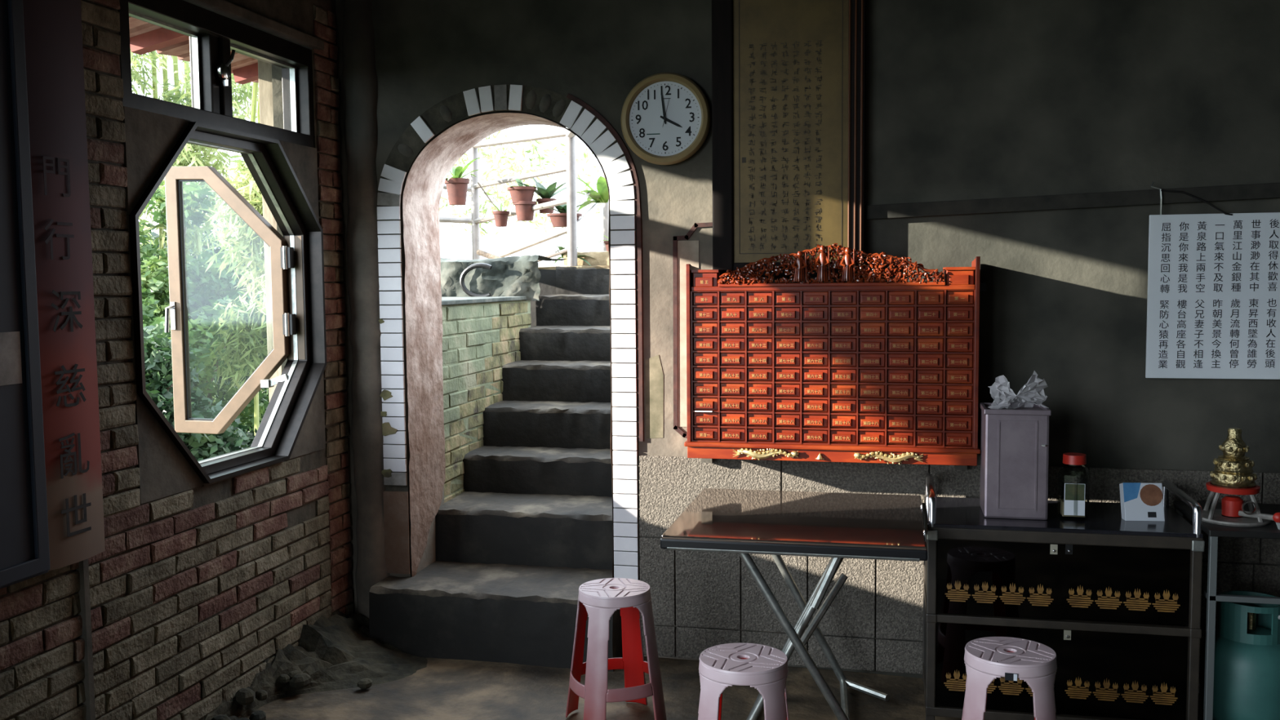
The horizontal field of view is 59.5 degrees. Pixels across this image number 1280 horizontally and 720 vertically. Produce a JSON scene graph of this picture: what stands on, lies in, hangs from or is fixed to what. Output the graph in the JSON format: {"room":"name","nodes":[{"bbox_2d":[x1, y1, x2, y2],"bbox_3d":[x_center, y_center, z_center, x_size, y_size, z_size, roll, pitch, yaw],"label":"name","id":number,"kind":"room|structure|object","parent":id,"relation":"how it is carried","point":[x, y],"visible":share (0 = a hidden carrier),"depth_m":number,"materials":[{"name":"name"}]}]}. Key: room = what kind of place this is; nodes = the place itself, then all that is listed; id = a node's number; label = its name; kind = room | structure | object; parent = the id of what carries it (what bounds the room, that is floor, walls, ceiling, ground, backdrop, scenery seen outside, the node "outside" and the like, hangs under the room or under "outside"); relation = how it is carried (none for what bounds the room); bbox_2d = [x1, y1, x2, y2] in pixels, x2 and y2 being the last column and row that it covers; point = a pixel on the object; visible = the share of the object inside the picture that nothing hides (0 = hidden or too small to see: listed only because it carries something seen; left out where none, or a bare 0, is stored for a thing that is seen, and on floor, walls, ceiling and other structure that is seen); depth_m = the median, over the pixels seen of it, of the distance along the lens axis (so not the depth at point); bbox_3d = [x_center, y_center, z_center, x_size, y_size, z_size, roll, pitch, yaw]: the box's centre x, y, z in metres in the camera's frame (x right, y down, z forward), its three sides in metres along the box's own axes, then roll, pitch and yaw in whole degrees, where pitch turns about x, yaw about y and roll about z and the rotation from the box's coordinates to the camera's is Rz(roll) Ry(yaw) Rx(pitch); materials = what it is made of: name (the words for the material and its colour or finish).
{"room":"temple interior","nodes":[
{"label":"temple interior","id":0,"kind":"room"},
{"bbox_2d":[0,0,353,719],"bbox_3d":[-2.127,-0.107,1.034,0.210,3.300,7.480,0,4,13],"label":"wall","id":1,"kind":"structure","parent":0,"point":[195,584],"depth_m":3.53,"materials":[{"name":"brick"}]},
{"bbox_2d":[0,0,50,588],"bbox_3d":[-1.625,-0.502,2.597,0.077,2.150,0.499,0,4,13],"label":"board","id":2,"kind":"object","parent":1,"relation":"attached to","point":[24,552],"visible":1,"depth_m":2.79,"materials":[{"name":"wood"}]},
{"bbox_2d":[22,0,105,571],"bbox_3d":[-1.554,-0.527,2.966,0.052,2.155,0.248,0,4,13],"label":"couplet board","id":3,"kind":"object","parent":1,"relation":"attached to","point":[55,88],"visible":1,"depth_m":2.98,"materials":[{"name":"red paint"}]},
{"bbox_2d":[118,0,314,147],"bbox_3d":[-1.452,-0.982,3.864,0.134,0.382,1.140,0,4,13],"label":"window","id":4,"kind":"structure","parent":1,"relation":"in","point":[212,36],"depth_m":3.81,"materials":[{"name":"brown metal"}]},
{"bbox_2d":[128,121,326,483],"bbox_3d":[-1.442,-0.199,3.905,0.147,1.178,1.117,0,4,13],"label":"window","id":5,"kind":"structure","parent":1,"relation":"in","point":[276,437],"depth_m":4.23,"materials":[{"name":"brown metal"}]},
{"bbox_2d":[164,166,296,434],"bbox_3d":[-1.622,-0.234,4.424,0.544,1.068,0.100,0,4,13],"label":"sash window","id":6,"kind":"structure","parent":5,"relation":"attached to","point":[282,257],"depth_m":4.45,"materials":[{"name":"beige wood"}]},
{"bbox_2d":[441,296,531,502],"bbox_3d":[-1.046,0.689,5.738,0.655,2.005,1.330,0,4,13],"label":"wall","id":7,"kind":"structure","parent":0,"point":[481,334],"depth_m":5.38,"materials":[{"name":"green brick"}]},
{"bbox_2d":[459,262,492,296],"bbox_3d":[-0.892,-0.429,6.092,0.186,0.196,0.026,0,4,13],"label":"hose","id":8,"kind":"object","parent":7,"relation":"on","point":[471,267],"visible":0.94,"depth_m":6.09,"materials":[{"name":"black metal"}]},
{"bbox_2d":[440,254,566,301],"bbox_3d":[-0.835,-0.466,6.413,0.726,0.253,0.635,0,4,13],"label":"rock block","id":9,"kind":"object","parent":7,"relation":"on","point":[510,276],"visible":0.72,"depth_m":6.11,"materials":[{"name":"grey stone"}]},
{"bbox_2d":[476,249,502,258],"bbox_3d":[-0.872,-0.606,6.583,0.232,0.093,0.034,3,5,39],"label":"fallen branch","id":10,"kind":"object","parent":9,"relation":"on","point":[479,252],"visible":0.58,"depth_m":6.59,"materials":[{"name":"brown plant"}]},
{"bbox_2d":[244,656,1204,719],"bbox_3d":[0.803,1.457,0.646,5.900,0.027,7.800,0,4,13],"label":"floor","id":11,"kind":"structure","parent":0,"point":[446,689],"depth_m":4.04,"materials":[{"name":"concrete"}]},
{"bbox_2d":[200,609,427,719],"bbox_3d":[-1.238,1.169,3.561,0.479,0.192,2.200,0,4,13],"label":"rock pile","id":12,"kind":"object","parent":11,"relation":"on","point":[338,651],"depth_m":4.24,"materials":[{"name":"grey stone"}]},
{"bbox_2d":[368,265,622,671],"bbox_3d":[-0.223,0.304,5.952,1.040,1.626,3.296,0,4,13],"label":"stone staircase","id":13,"kind":"structure","parent":11,"relation":"on","point":[531,524],"depth_m":4.87,"materials":[{"name":"grey stone"}]},
{"bbox_2d":[565,577,666,719],"bbox_3d":[-0.084,0.996,3.795,0.305,0.461,0.305,-2,4,-21],"label":"plastic stool","id":14,"kind":"object","parent":11,"relation":"on","point":[599,599],"visible":1,"depth_m":3.72,"materials":[{"name":"red"}]},
{"bbox_2d":[697,642,789,719],"bbox_3d":[0.285,1.044,3.091,0.305,0.461,0.305,0,4,8],"label":"plastic stool","id":15,"kind":"object","parent":11,"relation":"on","point":[763,668],"visible":1,"depth_m":3.00,"materials":[{"name":"pink"}]},
{"bbox_2d":[660,488,927,719],"bbox_3d":[0.551,0.868,3.835,0.812,0.694,0.812,0,4,13],"label":"folding table","id":16,"kind":"object","parent":11,"relation":"on","point":[837,526],"visible":0.98,"depth_m":3.60,"materials":[{"name":"black wood"}]},
{"bbox_2d":[961,636,1057,719],"bbox_3d":[1.029,1.035,3.126,0.305,0.461,0.305,1,4,18],"label":"plastic stool","id":17,"kind":"object","parent":11,"relation":"on","point":[987,659],"visible":1,"depth_m":3.04,"materials":[{"name":"pink"}]},
{"bbox_2d":[1013,674,1017,680],"bbox_3d":[1.001,0.846,2.989,0.009,0.018,0.001,1,4,17],"label":"print","id":18,"kind":"object","parent":17,"relation":"on","point":[1015,675],"depth_m":2.99,"materials":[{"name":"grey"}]},
{"bbox_2d":[922,473,1204,719],"bbox_3d":[1.399,0.819,3.818,0.836,0.783,0.473,0,4,13],"label":"sideboard","id":19,"kind":"object","parent":11,"relation":"on","point":[1117,601],"visible":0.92,"depth_m":3.60,"materials":[{"name":"metal"}]},
{"bbox_2d":[979,402,1051,519],"bbox_3d":[1.265,0.339,3.793,0.210,0.366,0.219,0,4,13],"label":"tin canister","id":20,"kind":"object","parent":19,"relation":"on","point":[1015,442],"visible":0.91,"depth_m":3.70,"materials":[{"name":"grey metal"}]},
{"bbox_2d":[987,370,1048,408],"bbox_3d":[1.271,0.098,3.768,0.207,0.134,0.094,0,4,5],"label":"plastic bag","id":21,"kind":"object","parent":20,"relation":"on","point":[1033,392],"visible":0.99,"depth_m":3.77,"materials":[{"name":"white plastic"}]},
{"bbox_2d":[922,662,1137,719],"bbox_3d":[1.403,1.149,3.846,0.830,0.030,0.467,0,4,13],"label":"shelf","id":22,"kind":"object","parent":19,"relation":"attached to","point":[937,708],"depth_m":3.66,"materials":[{"name":"black wood"}]},
{"bbox_2d":[923,578,1189,636],"bbox_3d":[1.400,0.835,3.823,0.830,0.026,0.467,0,4,13],"label":"shelf","id":23,"kind":"object","parent":19,"relation":"attached to","point":[981,620],"depth_m":3.61,"materials":[{"name":"black metal"}]},
{"bbox_2d":[1059,452,1086,516],"bbox_3d":[1.438,0.419,3.714,0.100,0.215,0.100,0,4,13],"label":"plastic jar","id":24,"kind":"object","parent":19,"relation":"on","point":[1073,504],"visible":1,"depth_m":3.67,"materials":[{"name":"red plastic"}]},
{"bbox_2d":[1065,484,1084,500],"bbox_3d":[1.423,0.433,3.669,0.060,0.054,0.001,0,4,13],"label":"print","id":25,"kind":"object","parent":24,"relation":"attached to","point":[1073,491],"depth_m":3.67},
{"bbox_2d":[1119,482,1164,520],"bbox_3d":[1.659,0.470,3.705,0.124,0.131,0.072,0,4,6],"label":"box","id":26,"kind":"object","parent":19,"relation":"on","point":[1140,501],"visible":0.9,"depth_m":3.69,"materials":[{"name":"grey cardboard"}]},
{"bbox_2d":[1123,482,1141,502],"bbox_3d":[1.624,0.437,3.695,0.057,0.063,0.018,0,4,6],"label":"print","id":27,"kind":"object","parent":26,"relation":"attached to","point":[1131,491],"depth_m":3.69},
{"bbox_2d":[1139,484,1162,506],"bbox_3d":[1.682,0.444,3.687,0.071,0.069,0.022,0,4,13],"label":"picture","id":28,"kind":"object","parent":26,"relation":"attached to","point":[1150,495],"depth_m":3.69},
{"bbox_2d":[1147,511,1156,517],"bbox_3d":[1.679,0.507,3.674,0.026,0.018,0.006,0,4,6],"label":"print","id":29,"kind":"object","parent":26,"relation":"attached to","point":[1150,514],"depth_m":3.67,"materials":[{"name":"black"}]},
{"bbox_2d":[1173,500,1279,719],"bbox_3d":[2.120,0.863,3.653,0.620,0.705,0.470,0,4,13],"label":"metal stand","id":30,"kind":"object","parent":11,"relation":"on","point":[1270,531],"visible":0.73,"depth_m":3.49,"materials":[{"name":"grey metal"}]},
{"bbox_2d":[1173,500,1279,538],"bbox_3d":[2.117,0.522,3.628,0.620,0.020,0.470,0,4,13],"label":"shelf","id":31,"kind":"object","parent":30,"relation":"attached to","point":[1270,531],"depth_m":3.50,"materials":[{"name":"metal"}]},
{"bbox_2d":[1201,481,1279,526],"bbox_3d":[1.913,0.458,3.604,0.233,0.114,0.228,0,4,13],"label":"gas stove","id":32,"kind":"object","parent":30,"relation":"on","point":[1233,506],"visible":0.9,"depth_m":3.56,"materials":[{"name":"grey metal"}]},
{"bbox_2d":[1209,427,1257,488],"bbox_3d":[1.907,0.310,3.599,0.138,0.183,0.133,0,4,13],"label":"figurine","id":33,"kind":"object","parent":32,"relation":"on","point":[1233,469],"visible":1,"depth_m":3.56,"materials":[{"name":"gold metal"}]},
{"bbox_2d":[1275,522,1279,619],"bbox_3d":[2.071,0.669,3.464,0.190,0.335,0.213,0,4,13],"label":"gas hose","id":34,"kind":"object","parent":32,"relation":"attached to","point":[1277,523],"visible":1,"depth_m":3.48,"materials":[{"name":"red rubber"}]},
{"bbox_2d":[1199,590,1279,719],"bbox_3d":[2.002,0.998,3.680,0.290,0.435,0.290,0,4,13],"label":"gas cylinder","id":35,"kind":"object","parent":11,"relation":"on","point":[1246,666],"visible":0.92,"depth_m":3.58,"materials":[{"name":"teal paint"}]},
{"bbox_2d":[335,0,1279,693],"bbox_3d":[1.661,-0.370,4.159,6.221,3.300,0.399,0,4,13],"label":"wall","id":36,"kind":"structure","parent":0,"point":[966,100],"depth_m":4.11,"materials":[{"name":"grey paint"}]},
{"bbox_2d":[341,0,390,618],"bbox_3d":[-1.138,-0.427,4.591,0.171,3.200,0.077,0,4,13],"label":"pillar","id":37,"kind":"structure","parent":36,"relation":"attached to","point":[359,82],"depth_m":4.58,"materials":[{"name":"grey paint"}]},
{"bbox_2d":[566,93,643,441],"bbox_3d":[-0.136,-0.359,4.380,0.294,1.357,0.012,0,4,13],"label":"trim","id":38,"kind":"structure","parent":36,"relation":"attached to","point":[637,192],"depth_m":4.35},
{"bbox_2d":[620,72,711,164],"bbox_3d":[0.096,-0.916,4.259,0.348,0.348,0.038,0,4,13],"label":"wall clock","id":39,"kind":"object","parent":36,"relation":"attached to","point":[665,119],"visible":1,"depth_m":4.25,"materials":[{"name":"gold metal"}]},
{"bbox_2d":[672,222,712,438],"bbox_3d":[0.248,-0.099,4.314,0.251,0.860,0.007,0,4,13],"label":"pipe","id":40,"kind":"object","parent":36,"relation":"attached to","point":[675,238],"depth_m":4.33,"materials":[{"name":"black metal"}]},
{"bbox_2d":[711,0,866,276],"bbox_3d":[0.546,-1.111,4.132,0.563,1.600,0.054,0,4,13],"label":"hanging scroll","id":41,"kind":"object","parent":36,"relation":"attached to","point":[788,77],"visible":1,"depth_m":4.15,"materials":[{"name":"brown paper"}]},
{"bbox_2d":[684,243,986,470],"bbox_3d":[0.697,-0.008,4.078,1.087,0.826,0.256,0,4,13],"label":"upper cabinet","id":42,"kind":"object","parent":36,"relation":"attached to","point":[857,371],"visible":1,"depth_m":3.98,"materials":[{"name":"red wood"}]},
{"bbox_2d":[694,410,712,412],"bbox_3d":[0.233,0.188,4.099,0.064,0.004,0.013,0,4,13],"label":"paper slip","id":43,"kind":"object","parent":42,"relation":"attached to","point":[695,411],"visible":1,"depth_m":4.09,"materials":[{"name":"grey paper"}]},
{"bbox_2d":[866,182,1279,219],"bbox_3d":[2.643,-0.591,3.717,3.710,0.174,0.030,0,4,13],"label":"trim","id":44,"kind":"structure","parent":36,"relation":"attached to","point":[1268,190],"depth_m":3.96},
{"bbox_2d":[1145,182,1279,379],"bbox_3d":[2.149,-0.275,3.835,0.762,0.685,0.023,0,4,13],"label":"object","id":45,"kind":"object","parent":36,"relation":"attached to","point":[1213,295],"visible":1,"depth_m":3.88,"materials":[{"name":"white paper"}]},
{"label":"outside","id":46,"kind":"structure","parent":0,"visible":0},
{"bbox_3d":[-30.505,2.306,7.159,57.370,0.300,100.000,0,4,13],"label":"slope","id":47,"kind":"object","parent":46,"visible":0},
{"bbox_2d":[130,50,258,405],"bbox_3d":[-4.167,-0.804,9.408,2.904,5.101,3.159,0,4,13],"label":"tree","id":48,"kind":"object","parent":47,"relation":"on","point":[191,155],"visible":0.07,"depth_m":9.68,"materials":[{"name":"green plant"}]},
{"bbox_2d":[142,323,257,461],"bbox_3d":[-3.036,0.852,6.713,2.103,2.176,1.148,-2,4,-17],"label":"leafy shrub","id":49,"kind":"object","parent":47,"relation":"on","point":[158,377],"visible":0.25,"depth_m":6.56,"materials":[{"name":"green plant"}]},
{"bbox_2d":[138,213,269,444],"bbox_3d":[-5.753,0.076,13.926,4.568,3.993,5.619,-3,5,-29],"label":"tree","id":50,"kind":"object","parent":47,"relation":"on","point":[153,233],"visible":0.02,"depth_m":12.32,"materials":[{"name":"green plant"}]},
{"bbox_2d":[138,180,269,433],"bbox_3d":[-3.591,0.162,9.191,2.524,3.206,3.051,1,4,18],"label":"tree","id":51,"kind":"object","parent":47,"relation":"on","point":[206,289],"visible":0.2,"depth_m":8.67,"materials":[{"name":"green plant"}]},
{"bbox_2d":[166,266,260,432],"bbox_3d":[-5.124,0.335,10.705,3.144,2.667,3.040,0,4,13],"label":"tree","id":52,"kind":"object","parent":47,"relation":"on","point":[229,380],"visible":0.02,"depth_m":10.96,"materials":[{"name":"green plant"}]},
{"bbox_2d":[196,82,267,435],"bbox_3d":[-2.538,-0.125,8.048,1.288,3.917,1.177,-1,4,-3],"label":"tree","id":53,"kind":"object","parent":47,"relation":"on","point":[244,237],"visible":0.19,"depth_m":7.77,"materials":[{"name":"green plant"}]},
{"bbox_2d":[257,59,281,401],"bbox_3d":[-1.541,0.323,4.939,0.120,3.460,0.130,0,4,13],"label":"post","id":54,"kind":"object","parent":47,"relation":"on","point":[264,69],"visible":0.02,"depth_m":4.81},
{"bbox_2d":[128,16,258,84],"bbox_3d":[-1.698,-1.335,4.660,0.654,0.252,2.100,0,4,13],"label":"roof eave","id":55,"kind":"object","parent":54,"relation":"on","point":[145,37],"visible":0.2,"depth_m":4.47},
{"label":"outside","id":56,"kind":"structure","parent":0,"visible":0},
{"bbox_2d":[530,265,609,326],"bbox_3d":[0.948,-0.315,9.755,4.500,0.983,6.577,0,4,13],"label":"terrace","id":57,"kind":"object","parent":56,"point":[547,282],"visible":0.03,"depth_m":6.74,"materials":[{"name":"concrete"}]},
{"bbox_2d":[439,130,602,239],"bbox_3d":[-1.544,-2.380,12.582,2.853,2.938,1.934,-1,4,-2],"label":"tree","id":58,"kind":"object","parent":57,"relation":"on","point":[506,202],"visible":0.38,"depth_m":12.46,"materials":[{"name":"green plant"}]},
{"bbox_2d":[439,128,608,266],"bbox_3d":[-0.537,-1.087,7.356,1.341,1.000,3.028,-3,5,-32],"label":"metal railing","id":59,"kind":"object","parent":57,"relation":"on","point":[571,201],"visible":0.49,"depth_m":7.10,"materials":[{"name":"white metal"}]},
{"bbox_2d":[444,157,488,205],"bbox_3d":[-1.232,-1.174,7.362,0.350,0.304,0.439,2,5,35],"label":"potted plant","id":60,"kind":"object","parent":59,"relation":"hanging from","point":[456,185],"visible":0.91,"depth_m":7.34,"materials":[{"name":"ceramic"}]},
{"bbox_2d":[477,182,509,226],"bbox_3d":[-0.952,-1.026,7.370,0.168,0.304,0.288,-2,5,-21],"label":"pot","id":61,"kind":"object","parent":59,"relation":"hanging from","point":[500,216],"visible":1,"depth_m":7.29,"materials":[{"name":"ceramic"}]},
{"bbox_2d":[504,177,537,221],"bbox_3d":[-0.743,-1.028,7.146,0.240,0.276,0.194,-1,4,-6],"label":"hanging pot","id":62,"kind":"object","parent":59,"relation":"hanging from","point":[522,197],"visible":0.99,"depth_m":7.09,"materials":[{"name":"ceramic"}]},
{"bbox_2d":[517,171,579,213],"bbox_3d":[-0.582,-1.085,7.216,0.289,0.277,0.378,1,5,22],"label":"potted plant","id":63,"kind":"object","parent":59,"relation":"on","point":[546,194],"visible":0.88,"depth_m":7.17,"materials":[{"name":"plant"}]},
{"bbox_2d":[536,198,556,213],"bbox_3d":[-0.602,-0.991,7.212,0.132,0.090,0.130,0,4,13],"label":"pot","id":64,"kind":"object","parent":63,"relation":"on","point":[547,211],"depth_m":7.17,"materials":[{"name":"ceramic"}]},
{"bbox_2d":[542,200,590,227],"bbox_3d":[-0.449,-0.917,6.978,0.273,0.176,0.298,-3,5,-34],"label":"potted fern","id":65,"kind":"object","parent":59,"relation":"on","point":[557,220],"visible":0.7,"depth_m":6.92,"materials":[{"name":"brown ceramic"}]},
{"bbox_2d":[546,213,582,227],"bbox_3d":[-0.470,-0.870,6.985,0.220,0.080,0.217,0,4,13],"label":"pot","id":66,"kind":"object","parent":65,"relation":"on","point":[557,220],"depth_m":6.91,"materials":[{"name":"ceramic"}]},
{"bbox_2d":[565,176,608,210],"bbox_3d":[-0.264,-1.118,7.507,0.514,0.227,0.548,-3,5,-25],"label":"leaf plant","id":67,"kind":"object","parent":59,"relation":"on","point":[602,196],"visible":0.7,"depth_m":7.42,"materials":[{"name":"green plant"}]},
{"bbox_2d":[563,250,608,265],"bbox_3d":[-0.099,-0.613,6.889,0.670,0.116,0.366,0,4,13],"label":"stone ledge","id":68,"kind":"object","parent":57,"relation":"on","point":[597,258],"visible":0.27,"depth_m":6.76,"materials":[{"name":"stone"}]},
{"bbox_2d":[552,245,591,266],"bbox_3d":[-0.430,-0.629,6.810,0.206,0.137,0.386,-4,5,-39],"label":"weeds","id":69,"kind":"object","parent":68,"relation":"on","point":[560,248],"visible":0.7,"depth_m":6.77,"materials":[{"name":"green plant"}]},
{"bbox_2d":[596,235,608,251],"bbox_3d":[-0.168,-0.713,6.876,0.206,0.109,0.189,-1,4,-4],"label":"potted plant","id":70,"kind":"object","parent":68,"relation":"on","point":[606,242],"visible":0.18,"depth_m":6.86,"materials":[{"name":"ceramic"}]},
{"bbox_2d":[604,240,608,251],"bbox_3d":[-0.168,-0.694,6.878,0.110,0.070,0.108,0,4,13],"label":"pot","id":71,"kind":"object","parent":70,"relation":"on","point":[606,242],"depth_m":6.85,"materials":[{"name":"ceramic"}]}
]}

